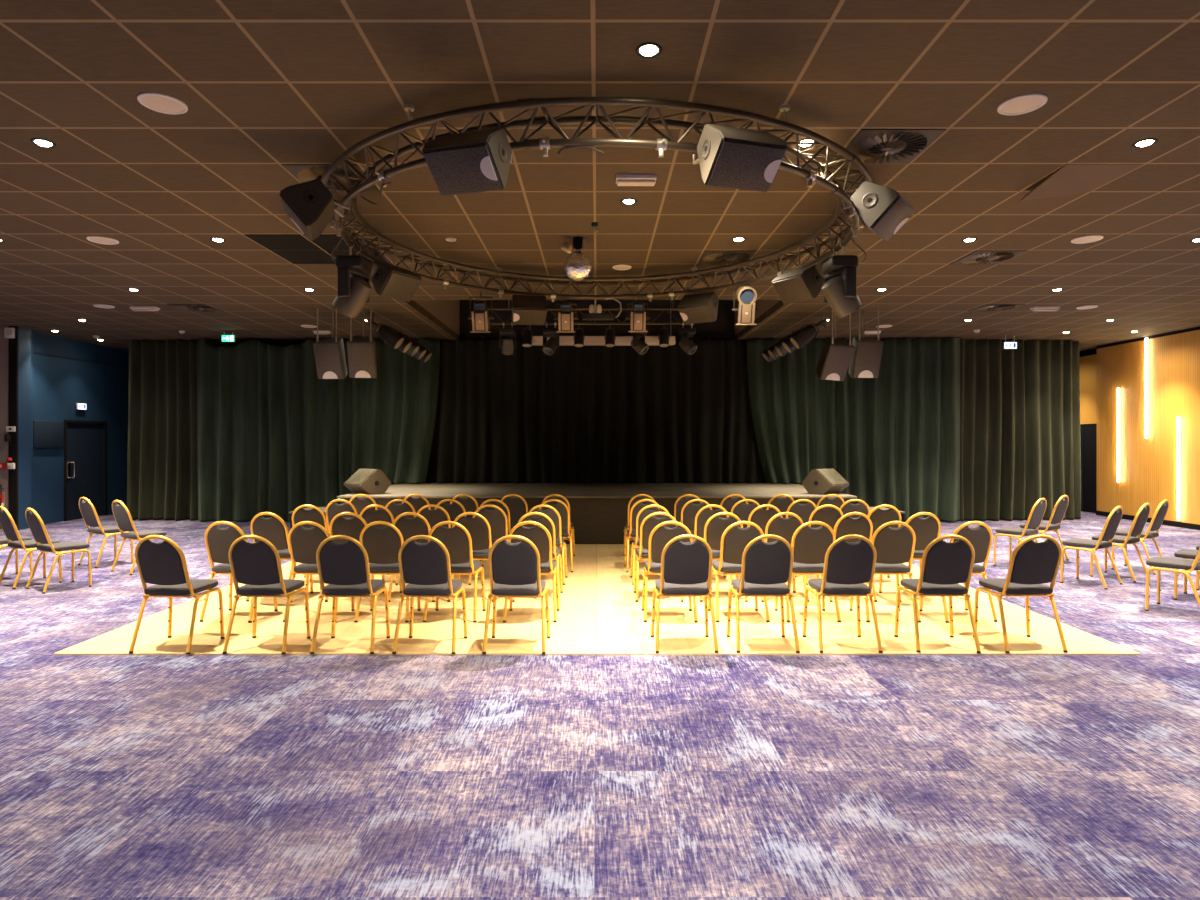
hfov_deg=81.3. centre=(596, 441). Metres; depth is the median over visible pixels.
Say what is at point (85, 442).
door
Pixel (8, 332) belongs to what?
fire alarm
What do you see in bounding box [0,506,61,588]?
banquet chair
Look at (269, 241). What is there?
tile
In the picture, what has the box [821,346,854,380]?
grille
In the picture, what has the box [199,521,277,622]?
banquet chair
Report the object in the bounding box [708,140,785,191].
grille
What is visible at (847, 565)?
banquet chair
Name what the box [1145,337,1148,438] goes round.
wall light
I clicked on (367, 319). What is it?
bar
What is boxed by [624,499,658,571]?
banquet chair
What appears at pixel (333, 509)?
banquet chair
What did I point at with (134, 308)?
emergency light
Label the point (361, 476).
grille
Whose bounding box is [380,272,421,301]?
grille
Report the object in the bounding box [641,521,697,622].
banquet chair
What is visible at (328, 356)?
grille
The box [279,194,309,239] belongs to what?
grille
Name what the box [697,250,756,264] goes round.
ceiling vent
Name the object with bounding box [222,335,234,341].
exit sign
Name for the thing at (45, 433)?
notice board
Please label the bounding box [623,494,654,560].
banquet chair
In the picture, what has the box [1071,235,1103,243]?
ceiling speaker
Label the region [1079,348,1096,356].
trim
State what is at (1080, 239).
grille
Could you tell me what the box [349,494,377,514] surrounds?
banquet chair
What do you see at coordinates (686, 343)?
head
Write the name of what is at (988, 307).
ceiling vent
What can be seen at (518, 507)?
banquet chair
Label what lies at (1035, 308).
emergency light
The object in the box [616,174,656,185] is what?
emergency light
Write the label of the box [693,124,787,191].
speaker
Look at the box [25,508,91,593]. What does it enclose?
banquet chair
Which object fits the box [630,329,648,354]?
head
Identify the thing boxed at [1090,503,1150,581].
banquet chair
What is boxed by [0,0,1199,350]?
ceiling
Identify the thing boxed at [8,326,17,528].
trim
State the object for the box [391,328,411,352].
can
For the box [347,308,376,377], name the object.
loudspeaker
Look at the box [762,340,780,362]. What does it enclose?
can
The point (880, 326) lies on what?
ceiling speaker
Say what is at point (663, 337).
can
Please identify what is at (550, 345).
head
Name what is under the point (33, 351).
trim
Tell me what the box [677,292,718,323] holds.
speaker
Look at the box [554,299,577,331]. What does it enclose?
spotlight
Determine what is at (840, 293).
head
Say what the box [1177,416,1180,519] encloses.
wall light
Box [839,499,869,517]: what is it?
banquet chair
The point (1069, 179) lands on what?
tile
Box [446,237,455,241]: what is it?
ceiling speaker
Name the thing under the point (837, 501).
banquet chair
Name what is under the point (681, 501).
banquet chair
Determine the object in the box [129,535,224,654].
banquet chair
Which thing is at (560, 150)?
cable
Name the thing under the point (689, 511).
banquet chair
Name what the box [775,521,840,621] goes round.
banquet chair
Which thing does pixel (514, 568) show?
banquet chair
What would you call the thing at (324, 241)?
tile
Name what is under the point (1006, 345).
exit sign
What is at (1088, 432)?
door
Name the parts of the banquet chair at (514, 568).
leg, leg, backrest, frame, seat frame, seat, leg, leg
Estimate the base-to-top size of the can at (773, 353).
0.454 m
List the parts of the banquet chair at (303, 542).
leg, seat frame, seat, leg, backrest, frame, leg, leg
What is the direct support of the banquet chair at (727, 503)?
on the floor
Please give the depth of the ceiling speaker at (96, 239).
7.32 m
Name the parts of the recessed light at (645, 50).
bulb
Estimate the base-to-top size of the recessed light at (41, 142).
0.040 m
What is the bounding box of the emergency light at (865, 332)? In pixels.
[864,331,880,333]
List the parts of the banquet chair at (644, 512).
leg, leg, seat, backrest, frame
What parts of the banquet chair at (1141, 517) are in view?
leg, leg, seat, leg, frame, leg, backrest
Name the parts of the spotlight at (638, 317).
plate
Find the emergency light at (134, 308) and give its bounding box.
[130,306,159,310]
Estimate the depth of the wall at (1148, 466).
13.93 m
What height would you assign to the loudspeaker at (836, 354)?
1.136 m
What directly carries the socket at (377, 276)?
attached to the speaker at (390, 281)
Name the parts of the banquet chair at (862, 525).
backrest, frame, leg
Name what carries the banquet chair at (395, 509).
on the floor
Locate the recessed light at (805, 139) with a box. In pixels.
[796,138,815,147]
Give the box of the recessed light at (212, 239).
[210,238,225,241]
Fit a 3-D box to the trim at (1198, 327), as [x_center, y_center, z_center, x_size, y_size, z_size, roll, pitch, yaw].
[11.044,-2.090,13.000,0.012,0.060,4.900,0,0,0]
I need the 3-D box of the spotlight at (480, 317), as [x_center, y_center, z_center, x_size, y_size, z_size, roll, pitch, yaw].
[-1.370,-1.529,8.261,0.300,0.494,0.276,0,0,0]
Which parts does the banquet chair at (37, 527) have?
leg, backrest, frame, leg, seat frame, seat, leg, leg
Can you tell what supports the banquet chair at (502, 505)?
on the floor
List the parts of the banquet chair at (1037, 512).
leg, leg, seat, seat frame, frame, backrest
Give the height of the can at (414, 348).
0.454 m
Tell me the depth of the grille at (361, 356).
11.13 m
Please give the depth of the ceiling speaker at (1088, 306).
10.97 m
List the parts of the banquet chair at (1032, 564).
leg, leg, seat, seat frame, leg, frame, backrest, leg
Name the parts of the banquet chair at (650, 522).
leg, leg, seat, frame, backrest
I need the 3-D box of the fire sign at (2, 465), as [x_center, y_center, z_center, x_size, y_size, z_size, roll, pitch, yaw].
[-10.879,0.439,12.778,0.150,0.110,0.016,0,0,0]
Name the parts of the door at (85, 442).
handle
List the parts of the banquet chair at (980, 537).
leg, leg, frame, backrest, seat, leg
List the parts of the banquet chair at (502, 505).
frame, backrest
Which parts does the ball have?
motor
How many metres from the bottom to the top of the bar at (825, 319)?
0.225 m
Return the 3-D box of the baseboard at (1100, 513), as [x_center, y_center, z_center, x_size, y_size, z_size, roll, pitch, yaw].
[11.042,1.565,5.500,0.016,0.100,19.920,0,0,0]
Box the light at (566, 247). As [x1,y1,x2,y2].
[561,243,571,253]
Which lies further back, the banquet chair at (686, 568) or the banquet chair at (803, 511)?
the banquet chair at (803, 511)
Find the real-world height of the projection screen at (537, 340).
1.200 m
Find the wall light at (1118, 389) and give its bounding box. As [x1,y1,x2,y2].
[1117,387,1120,482]
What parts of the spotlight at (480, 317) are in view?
plate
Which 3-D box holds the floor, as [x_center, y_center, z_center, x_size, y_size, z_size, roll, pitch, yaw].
[0.000,1.659,6.500,26.000,0.112,23.000,0,0,0]
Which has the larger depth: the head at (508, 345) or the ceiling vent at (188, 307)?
the head at (508, 345)
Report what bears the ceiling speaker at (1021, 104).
attached to the ceiling
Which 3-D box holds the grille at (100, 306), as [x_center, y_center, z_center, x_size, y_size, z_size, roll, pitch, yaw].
[-7.685,-2.117,10.896,0.244,0.014,0.244,0,0,0]
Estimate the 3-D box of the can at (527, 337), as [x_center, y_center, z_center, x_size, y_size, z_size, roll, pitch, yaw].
[-1.151,-1.760,11.493,0.180,0.383,0.183,0,0,42]
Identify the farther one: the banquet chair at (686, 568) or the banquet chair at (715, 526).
the banquet chair at (715, 526)
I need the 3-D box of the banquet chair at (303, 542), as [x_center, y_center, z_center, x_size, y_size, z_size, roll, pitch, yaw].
[-2.549,1.151,6.415,0.496,0.910,0.524,0,0,2]
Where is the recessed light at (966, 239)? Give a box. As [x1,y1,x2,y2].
[962,238,976,241]
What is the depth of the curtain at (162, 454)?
14.41 m
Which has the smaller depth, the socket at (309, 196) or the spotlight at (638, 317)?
the socket at (309, 196)
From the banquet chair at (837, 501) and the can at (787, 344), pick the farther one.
the can at (787, 344)
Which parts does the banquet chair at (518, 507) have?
backrest, frame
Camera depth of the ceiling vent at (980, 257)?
7.96 m
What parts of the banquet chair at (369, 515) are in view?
backrest, frame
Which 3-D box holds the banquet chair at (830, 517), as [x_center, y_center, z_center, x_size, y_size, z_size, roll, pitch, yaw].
[2.573,1.151,8.043,0.496,0.910,0.524,0,0,-1]
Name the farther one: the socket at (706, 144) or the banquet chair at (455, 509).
the banquet chair at (455, 509)
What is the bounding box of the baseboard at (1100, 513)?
[1096,510,1199,529]
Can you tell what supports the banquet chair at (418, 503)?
on the floor
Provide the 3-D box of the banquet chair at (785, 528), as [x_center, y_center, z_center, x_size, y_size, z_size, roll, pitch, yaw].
[1.881,1.151,7.208,0.496,0.910,0.524,0,0,-1]
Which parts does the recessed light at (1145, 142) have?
bulb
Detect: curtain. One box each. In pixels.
[127,340,212,519]
[197,338,439,521]
[425,340,765,482]
[747,337,959,521]
[959,339,1080,520]
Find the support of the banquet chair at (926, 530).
on the floor
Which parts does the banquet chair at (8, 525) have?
leg, backrest, frame, leg, seat, leg, leg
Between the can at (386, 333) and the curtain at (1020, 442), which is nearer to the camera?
the can at (386, 333)
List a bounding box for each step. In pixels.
[289,507,325,528]
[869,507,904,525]
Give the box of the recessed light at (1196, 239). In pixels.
[1190,238,1199,241]
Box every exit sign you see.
[76,403,85,409]
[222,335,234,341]
[1003,342,1016,348]
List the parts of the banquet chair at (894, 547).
leg, leg, seat, seat frame, backrest, frame, leg, leg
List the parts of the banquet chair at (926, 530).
leg, seat, frame, backrest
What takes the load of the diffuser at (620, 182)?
attached to the emergency light at (621, 179)
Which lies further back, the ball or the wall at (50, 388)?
the wall at (50, 388)
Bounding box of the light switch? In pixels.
[6,426,15,431]
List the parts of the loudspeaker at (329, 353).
rod, rod, rod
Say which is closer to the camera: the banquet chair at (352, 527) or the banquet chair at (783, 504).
the banquet chair at (352, 527)
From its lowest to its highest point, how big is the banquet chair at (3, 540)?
0.910 m
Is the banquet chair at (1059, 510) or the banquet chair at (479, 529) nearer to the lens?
the banquet chair at (479, 529)
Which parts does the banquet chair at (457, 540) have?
leg, leg, backrest, frame, seat, seat frame, leg, leg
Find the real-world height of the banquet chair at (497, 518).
0.910 m
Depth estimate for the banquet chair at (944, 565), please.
5.35 m
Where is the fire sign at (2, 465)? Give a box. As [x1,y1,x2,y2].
[0,463,5,468]
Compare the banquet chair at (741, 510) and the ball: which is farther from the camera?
the banquet chair at (741, 510)
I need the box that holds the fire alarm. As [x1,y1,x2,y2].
[4,328,14,337]
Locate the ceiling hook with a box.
[591,222,597,231]
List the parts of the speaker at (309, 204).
mounting arm, mounting arm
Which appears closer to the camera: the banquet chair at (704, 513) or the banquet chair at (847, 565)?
the banquet chair at (847, 565)
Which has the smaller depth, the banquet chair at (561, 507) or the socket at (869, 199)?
the socket at (869, 199)
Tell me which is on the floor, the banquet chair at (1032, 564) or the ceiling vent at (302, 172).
the banquet chair at (1032, 564)
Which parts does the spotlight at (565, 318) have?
plate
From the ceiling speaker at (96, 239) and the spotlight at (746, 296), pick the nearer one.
the ceiling speaker at (96, 239)
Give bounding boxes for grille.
[89,238,116,243]
[95,305,112,307]
[141,95,183,112]
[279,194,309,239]
[313,343,342,378]
[344,469,374,484]
[347,343,375,377]
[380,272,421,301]
[423,145,500,195]
[513,309,545,324]
[678,305,714,323]
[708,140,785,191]
[772,275,813,304]
[818,469,848,484]
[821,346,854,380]
[853,342,882,377]
[871,197,914,240]
[1001,96,1043,113]
[1073,237,1100,242]
[1078,306,1095,308]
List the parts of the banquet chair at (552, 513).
backrest, frame, seat, leg, leg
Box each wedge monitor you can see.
[344,469,390,494]
[802,469,848,494]
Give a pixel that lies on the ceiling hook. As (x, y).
(594, 225)
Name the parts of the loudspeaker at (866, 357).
rod, rod, rod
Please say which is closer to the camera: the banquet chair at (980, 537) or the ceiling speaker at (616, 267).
the banquet chair at (980, 537)
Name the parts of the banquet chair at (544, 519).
backrest, frame, seat, leg, leg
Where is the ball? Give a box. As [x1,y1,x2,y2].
[564,236,591,280]
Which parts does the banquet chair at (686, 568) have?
leg, leg, seat, seat frame, frame, backrest, leg, leg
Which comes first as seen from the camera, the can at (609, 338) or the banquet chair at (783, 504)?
the banquet chair at (783, 504)
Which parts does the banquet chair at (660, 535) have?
leg, leg, seat frame, seat, backrest, frame, leg, leg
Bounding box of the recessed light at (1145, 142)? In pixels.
[1132,138,1157,147]
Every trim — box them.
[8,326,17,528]
[33,351,117,365]
[414,300,779,335]
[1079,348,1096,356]
[1096,326,1199,348]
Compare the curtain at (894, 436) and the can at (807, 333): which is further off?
the curtain at (894, 436)
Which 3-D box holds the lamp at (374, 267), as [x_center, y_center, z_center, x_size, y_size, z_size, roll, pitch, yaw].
[-2.231,-1.638,6.722,0.253,0.289,0.156,0,0,0]
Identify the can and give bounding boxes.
[372,322,403,348]
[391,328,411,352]
[399,332,419,356]
[406,336,425,359]
[413,340,431,362]
[521,325,532,346]
[573,325,584,346]
[604,325,615,346]
[658,325,669,346]
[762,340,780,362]
[768,336,787,359]
[774,332,794,356]
[782,328,802,352]
[790,322,821,348]
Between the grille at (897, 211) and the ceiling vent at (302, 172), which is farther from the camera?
the ceiling vent at (302, 172)
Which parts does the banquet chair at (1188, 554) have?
leg, leg, seat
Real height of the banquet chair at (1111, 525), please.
0.910 m
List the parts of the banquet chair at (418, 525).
leg, backrest, frame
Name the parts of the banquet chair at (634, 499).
backrest, frame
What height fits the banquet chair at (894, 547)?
0.910 m
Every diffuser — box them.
[131,309,157,310]
[617,179,654,185]
[1032,309,1058,310]
[1145,338,1146,437]
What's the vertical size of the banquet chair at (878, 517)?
0.910 m
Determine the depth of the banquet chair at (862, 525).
6.99 m
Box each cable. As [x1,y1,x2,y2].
[331,238,341,262]
[361,182,390,204]
[558,145,603,153]
[605,297,621,317]
[852,238,866,263]
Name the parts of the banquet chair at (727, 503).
frame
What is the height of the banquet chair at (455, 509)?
0.910 m
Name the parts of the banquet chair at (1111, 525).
leg, leg, seat, seat frame, leg, frame, backrest, leg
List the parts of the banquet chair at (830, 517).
frame, backrest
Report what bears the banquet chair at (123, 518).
on the floor
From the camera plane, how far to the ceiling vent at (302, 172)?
5.48 m
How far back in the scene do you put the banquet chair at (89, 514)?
9.10 m
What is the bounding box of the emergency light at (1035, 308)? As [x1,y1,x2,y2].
[1030,306,1059,310]
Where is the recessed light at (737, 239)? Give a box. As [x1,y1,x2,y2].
[732,237,745,241]
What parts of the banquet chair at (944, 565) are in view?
leg, leg, seat, seat frame, frame, backrest, leg, leg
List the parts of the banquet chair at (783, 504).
frame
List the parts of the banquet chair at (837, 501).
backrest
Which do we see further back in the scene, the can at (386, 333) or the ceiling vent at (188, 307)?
the can at (386, 333)
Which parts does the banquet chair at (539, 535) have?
leg, leg, backrest, frame, seat, leg, leg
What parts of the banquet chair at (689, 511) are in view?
backrest, frame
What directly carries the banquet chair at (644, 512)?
on the floor
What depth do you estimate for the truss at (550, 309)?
11.49 m
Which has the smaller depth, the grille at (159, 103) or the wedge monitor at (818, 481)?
the grille at (159, 103)
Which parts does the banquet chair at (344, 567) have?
leg, leg, backrest, frame, seat frame, seat, leg, leg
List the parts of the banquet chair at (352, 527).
frame, backrest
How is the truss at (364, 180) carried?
hanging from the ceiling
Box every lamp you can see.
[363,257,377,279]
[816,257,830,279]
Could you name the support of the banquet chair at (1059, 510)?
on the floor
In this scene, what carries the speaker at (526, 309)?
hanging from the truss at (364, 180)
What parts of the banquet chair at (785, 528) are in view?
backrest, frame, leg, leg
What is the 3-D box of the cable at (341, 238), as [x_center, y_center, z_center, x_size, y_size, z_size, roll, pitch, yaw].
[-2.429,-1.816,6.539,0.093,0.333,0.209,0,0,0]
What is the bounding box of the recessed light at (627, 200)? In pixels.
[621,198,636,203]
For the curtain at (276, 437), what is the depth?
14.14 m
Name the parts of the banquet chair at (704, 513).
frame, backrest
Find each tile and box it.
[244,234,321,249]
[271,250,335,263]
[302,234,375,249]
[325,250,391,263]
[1020,164,1143,200]
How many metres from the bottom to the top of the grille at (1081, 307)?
0.014 m
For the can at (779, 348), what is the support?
attached to the bar at (825, 319)
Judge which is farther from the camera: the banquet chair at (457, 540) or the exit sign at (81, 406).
the exit sign at (81, 406)
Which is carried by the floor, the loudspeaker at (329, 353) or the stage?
the stage
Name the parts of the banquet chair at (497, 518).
backrest, frame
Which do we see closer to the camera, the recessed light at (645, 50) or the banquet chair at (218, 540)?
the recessed light at (645, 50)
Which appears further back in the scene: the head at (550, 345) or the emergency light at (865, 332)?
the emergency light at (865, 332)
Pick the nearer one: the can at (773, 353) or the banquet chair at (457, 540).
the banquet chair at (457, 540)
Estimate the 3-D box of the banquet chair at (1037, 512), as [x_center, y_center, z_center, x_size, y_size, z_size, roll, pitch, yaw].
[5.505,1.163,9.066,0.496,0.910,0.524,0,0,-36]
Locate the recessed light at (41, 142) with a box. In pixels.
[30,138,55,147]
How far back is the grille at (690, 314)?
8.26 m
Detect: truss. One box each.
[321,97,873,301]
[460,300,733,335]
[487,308,693,324]
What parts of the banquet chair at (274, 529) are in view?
frame, backrest, seat, leg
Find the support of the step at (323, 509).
on the floor
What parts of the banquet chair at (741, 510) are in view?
frame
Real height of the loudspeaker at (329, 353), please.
1.111 m
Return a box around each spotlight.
[468,291,493,332]
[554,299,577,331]
[626,299,649,331]
[732,286,757,324]
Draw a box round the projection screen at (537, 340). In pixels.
[532,336,674,345]
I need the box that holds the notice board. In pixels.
[33,420,63,446]
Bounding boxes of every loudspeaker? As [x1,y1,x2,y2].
[313,308,346,378]
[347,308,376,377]
[816,311,854,380]
[849,308,882,377]
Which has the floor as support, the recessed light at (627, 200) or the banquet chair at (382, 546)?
the banquet chair at (382, 546)
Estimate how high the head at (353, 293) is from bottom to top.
0.695 m
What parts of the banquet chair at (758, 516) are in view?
backrest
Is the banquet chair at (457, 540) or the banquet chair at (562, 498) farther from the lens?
the banquet chair at (562, 498)
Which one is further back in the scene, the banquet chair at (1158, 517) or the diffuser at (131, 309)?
the diffuser at (131, 309)
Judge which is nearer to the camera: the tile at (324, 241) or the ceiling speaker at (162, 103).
the ceiling speaker at (162, 103)
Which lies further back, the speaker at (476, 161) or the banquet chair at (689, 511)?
the banquet chair at (689, 511)
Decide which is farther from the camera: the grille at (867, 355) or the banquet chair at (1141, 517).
the grille at (867, 355)
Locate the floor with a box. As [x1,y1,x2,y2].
[0,511,1199,899]
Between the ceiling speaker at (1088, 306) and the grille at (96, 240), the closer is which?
the grille at (96, 240)
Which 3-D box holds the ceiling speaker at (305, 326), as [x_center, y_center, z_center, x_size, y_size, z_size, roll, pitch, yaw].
[-5.263,-2.118,12.775,0.280,0.024,0.280,0,0,0]
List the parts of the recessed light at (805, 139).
bulb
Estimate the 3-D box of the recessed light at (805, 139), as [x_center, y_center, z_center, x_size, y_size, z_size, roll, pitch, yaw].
[1.480,-2.120,4.950,0.144,0.040,0.144,0,0,0]
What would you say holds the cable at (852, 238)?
hanging from the truss at (364, 180)
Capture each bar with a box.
[366,314,401,331]
[583,300,614,319]
[792,314,827,331]
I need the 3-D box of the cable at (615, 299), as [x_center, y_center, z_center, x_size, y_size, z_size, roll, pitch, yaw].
[0.210,-1.670,8.682,0.235,0.252,0.070,0,0,24]
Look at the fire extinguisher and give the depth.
12.65 m
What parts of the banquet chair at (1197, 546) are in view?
leg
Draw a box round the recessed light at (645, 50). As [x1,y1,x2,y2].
[635,42,661,57]
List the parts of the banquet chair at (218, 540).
leg, seat frame, seat, backrest, frame, leg, leg, leg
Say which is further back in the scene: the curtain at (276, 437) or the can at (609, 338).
the curtain at (276, 437)
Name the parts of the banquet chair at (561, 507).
backrest, frame, seat, leg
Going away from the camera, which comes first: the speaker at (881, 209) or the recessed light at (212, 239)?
the speaker at (881, 209)
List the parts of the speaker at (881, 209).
mounting arm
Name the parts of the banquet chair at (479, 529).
backrest, frame, seat, seat frame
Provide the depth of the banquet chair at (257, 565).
5.32 m
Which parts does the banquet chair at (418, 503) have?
backrest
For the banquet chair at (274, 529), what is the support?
on the floor
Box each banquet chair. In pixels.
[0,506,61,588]
[0,535,32,575]
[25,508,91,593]
[78,497,133,567]
[111,500,166,574]
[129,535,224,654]
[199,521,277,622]
[222,535,310,653]
[246,512,312,601]
[283,521,354,622]
[289,504,327,578]
[310,535,389,653]
[325,512,384,601]
[326,499,356,533]
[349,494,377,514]
[354,521,420,621]
[360,504,397,584]
[385,499,415,519]
[388,512,434,601]
[392,535,467,653]
[402,494,430,512]
[417,504,460,578]
[423,521,485,622]
[434,499,465,527]
[447,512,492,601]
[450,494,481,560]
[468,504,507,584]
[480,499,510,565]
[482,535,549,653]
[501,494,527,528]
[503,521,559,621]
[513,512,562,601]
[528,504,566,584]
[539,499,573,571]
[542,494,574,555]
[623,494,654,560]
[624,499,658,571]
[630,504,668,584]
[633,512,683,601]
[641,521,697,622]
[650,534,718,652]
[674,494,701,522]
[681,499,715,569]
[693,504,732,584]
[700,512,747,601]
[708,521,769,621]
[720,494,747,516]
[726,534,799,652]
[731,499,761,527]
[747,504,782,534]
[761,512,808,601]
[767,494,793,517]
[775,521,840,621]
[786,499,816,522]
[795,504,842,584]
[802,534,882,652]
[816,494,844,509]
[816,512,877,601]
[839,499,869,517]
[850,521,920,621]
[868,504,904,578]
[879,512,942,601]
[894,534,980,652]
[919,521,997,622]
[973,534,1067,652]
[993,498,1046,565]
[1018,495,1068,559]
[1060,506,1122,588]
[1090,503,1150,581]
[1111,500,1168,574]
[1145,547,1199,610]
[1174,549,1197,599]
[1196,544,1199,589]
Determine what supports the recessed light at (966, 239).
in the ceiling
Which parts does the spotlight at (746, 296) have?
plate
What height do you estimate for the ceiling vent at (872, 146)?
0.025 m
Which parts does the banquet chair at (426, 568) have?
leg, leg, backrest, frame, seat frame, seat, leg, leg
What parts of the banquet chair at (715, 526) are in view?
seat, backrest, frame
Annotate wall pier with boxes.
[0,326,7,528]
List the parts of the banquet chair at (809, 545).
leg, leg, seat frame, seat, backrest, frame, leg, leg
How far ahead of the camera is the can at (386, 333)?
11.37 m
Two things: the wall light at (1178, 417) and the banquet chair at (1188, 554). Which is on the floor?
the banquet chair at (1188, 554)
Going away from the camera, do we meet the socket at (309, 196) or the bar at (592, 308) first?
the socket at (309, 196)
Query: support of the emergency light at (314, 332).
attached to the ceiling
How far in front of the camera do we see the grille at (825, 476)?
11.37 m
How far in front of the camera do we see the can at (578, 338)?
11.46 m
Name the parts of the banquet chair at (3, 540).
seat, leg, leg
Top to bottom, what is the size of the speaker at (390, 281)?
0.344 m
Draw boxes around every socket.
[302,189,318,204]
[374,269,380,279]
[499,142,506,162]
[702,138,710,158]
[713,299,716,308]
[813,272,819,282]
[862,192,877,207]
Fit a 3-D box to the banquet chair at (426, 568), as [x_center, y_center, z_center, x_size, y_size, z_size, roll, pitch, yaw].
[-1.305,1.151,5.487,0.496,0.910,0.524,0,0,1]
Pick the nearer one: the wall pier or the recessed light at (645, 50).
the recessed light at (645, 50)
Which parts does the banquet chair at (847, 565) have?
leg, leg, seat, seat frame, frame, backrest, leg, leg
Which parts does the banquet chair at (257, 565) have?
leg, leg, backrest, frame, seat frame, seat, leg, leg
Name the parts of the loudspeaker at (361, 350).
rod, rod, rod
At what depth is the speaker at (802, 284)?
6.86 m
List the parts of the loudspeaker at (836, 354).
rod, rod, rod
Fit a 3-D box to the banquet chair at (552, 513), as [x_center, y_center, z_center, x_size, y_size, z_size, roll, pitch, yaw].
[-0.594,1.151,8.043,0.496,0.910,0.524,0,0,1]
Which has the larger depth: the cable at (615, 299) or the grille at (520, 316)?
the cable at (615, 299)
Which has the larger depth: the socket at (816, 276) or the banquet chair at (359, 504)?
the banquet chair at (359, 504)
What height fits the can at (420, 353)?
0.454 m
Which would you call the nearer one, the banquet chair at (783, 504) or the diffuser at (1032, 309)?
the banquet chair at (783, 504)
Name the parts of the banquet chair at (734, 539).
leg, leg, seat frame, seat, frame, backrest, leg, leg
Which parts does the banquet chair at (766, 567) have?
leg, leg, seat, seat frame, frame, backrest, leg, leg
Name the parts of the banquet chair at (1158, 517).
leg, leg, seat, leg, frame, backrest, leg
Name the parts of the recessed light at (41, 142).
bulb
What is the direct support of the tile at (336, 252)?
attached to the ceiling
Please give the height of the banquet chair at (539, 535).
0.910 m
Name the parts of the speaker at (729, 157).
mounting arm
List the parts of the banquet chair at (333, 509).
backrest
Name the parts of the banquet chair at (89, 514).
leg, backrest, frame, leg, seat, seat frame, leg, leg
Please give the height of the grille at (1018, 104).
0.014 m
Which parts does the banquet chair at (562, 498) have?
backrest, frame, leg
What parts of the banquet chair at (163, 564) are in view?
leg, backrest, frame, leg, seat frame, seat, leg, leg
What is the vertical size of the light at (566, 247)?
0.118 m
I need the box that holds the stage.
[337,483,856,543]
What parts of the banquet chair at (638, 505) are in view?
leg, leg, seat, frame, backrest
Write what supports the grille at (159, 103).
attached to the ceiling speaker at (162, 103)
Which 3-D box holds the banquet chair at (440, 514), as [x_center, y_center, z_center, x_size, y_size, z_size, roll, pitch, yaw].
[-1.850,1.151,8.043,0.496,0.910,0.524,0,0,-2]
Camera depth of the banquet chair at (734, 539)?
6.23 m
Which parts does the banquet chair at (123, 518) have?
leg, backrest, frame, leg, seat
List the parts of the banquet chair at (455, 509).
frame, backrest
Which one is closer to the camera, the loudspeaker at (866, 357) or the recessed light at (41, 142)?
the recessed light at (41, 142)
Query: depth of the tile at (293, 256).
7.97 m
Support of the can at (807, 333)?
attached to the bar at (825, 319)
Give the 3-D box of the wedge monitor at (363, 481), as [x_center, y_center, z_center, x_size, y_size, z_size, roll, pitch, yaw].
[-3.793,0.648,11.558,0.550,0.404,0.569,0,0,42]
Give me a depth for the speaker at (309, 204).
4.92 m
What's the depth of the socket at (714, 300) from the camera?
8.25 m
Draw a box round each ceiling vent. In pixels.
[167,304,222,311]
[281,164,379,192]
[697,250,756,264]
[834,129,946,164]
[950,250,1027,264]
[969,304,1024,311]
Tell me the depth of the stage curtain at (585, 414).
14.41 m
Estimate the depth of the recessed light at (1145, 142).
4.93 m
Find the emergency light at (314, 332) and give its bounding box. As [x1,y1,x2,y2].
[313,331,330,333]
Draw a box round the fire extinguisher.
[0,484,4,530]
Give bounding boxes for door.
[64,420,106,520]
[1080,424,1096,512]
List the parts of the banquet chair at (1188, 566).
leg, leg, seat, seat frame, frame, leg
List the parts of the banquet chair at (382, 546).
leg, leg, backrest, frame, seat, seat frame, leg, leg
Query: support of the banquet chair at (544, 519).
on the floor
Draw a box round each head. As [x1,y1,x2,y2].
[332,240,371,317]
[499,322,516,354]
[543,322,558,354]
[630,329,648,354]
[679,322,696,354]
[822,240,861,317]
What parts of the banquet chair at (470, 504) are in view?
backrest, frame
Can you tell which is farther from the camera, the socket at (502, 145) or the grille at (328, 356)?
the grille at (328, 356)
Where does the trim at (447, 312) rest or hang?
attached to the ceiling
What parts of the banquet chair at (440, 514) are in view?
backrest, frame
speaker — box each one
[86,236,118,244]
[93,304,114,307]
[137,92,187,114]
[279,179,350,240]
[301,325,316,327]
[371,261,421,301]
[422,128,511,195]
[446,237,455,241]
[511,295,546,324]
[613,265,630,269]
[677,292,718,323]
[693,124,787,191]
[772,264,823,304]
[843,181,914,240]
[876,325,891,327]
[997,93,1047,114]
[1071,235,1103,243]
[1076,305,1097,308]
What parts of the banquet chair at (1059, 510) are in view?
seat, frame, backrest, leg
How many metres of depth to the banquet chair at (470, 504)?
9.39 m
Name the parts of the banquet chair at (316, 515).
leg, backrest, frame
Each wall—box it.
[18,327,128,529]
[1079,354,1096,423]
[1097,330,1199,524]
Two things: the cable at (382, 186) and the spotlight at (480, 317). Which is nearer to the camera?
the cable at (382, 186)
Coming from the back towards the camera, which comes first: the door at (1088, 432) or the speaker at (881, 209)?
the door at (1088, 432)
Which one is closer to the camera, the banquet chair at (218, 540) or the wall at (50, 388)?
the banquet chair at (218, 540)
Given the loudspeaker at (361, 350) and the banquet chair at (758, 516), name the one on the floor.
the banquet chair at (758, 516)
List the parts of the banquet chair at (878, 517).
backrest, frame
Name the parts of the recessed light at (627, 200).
bulb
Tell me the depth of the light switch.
12.75 m

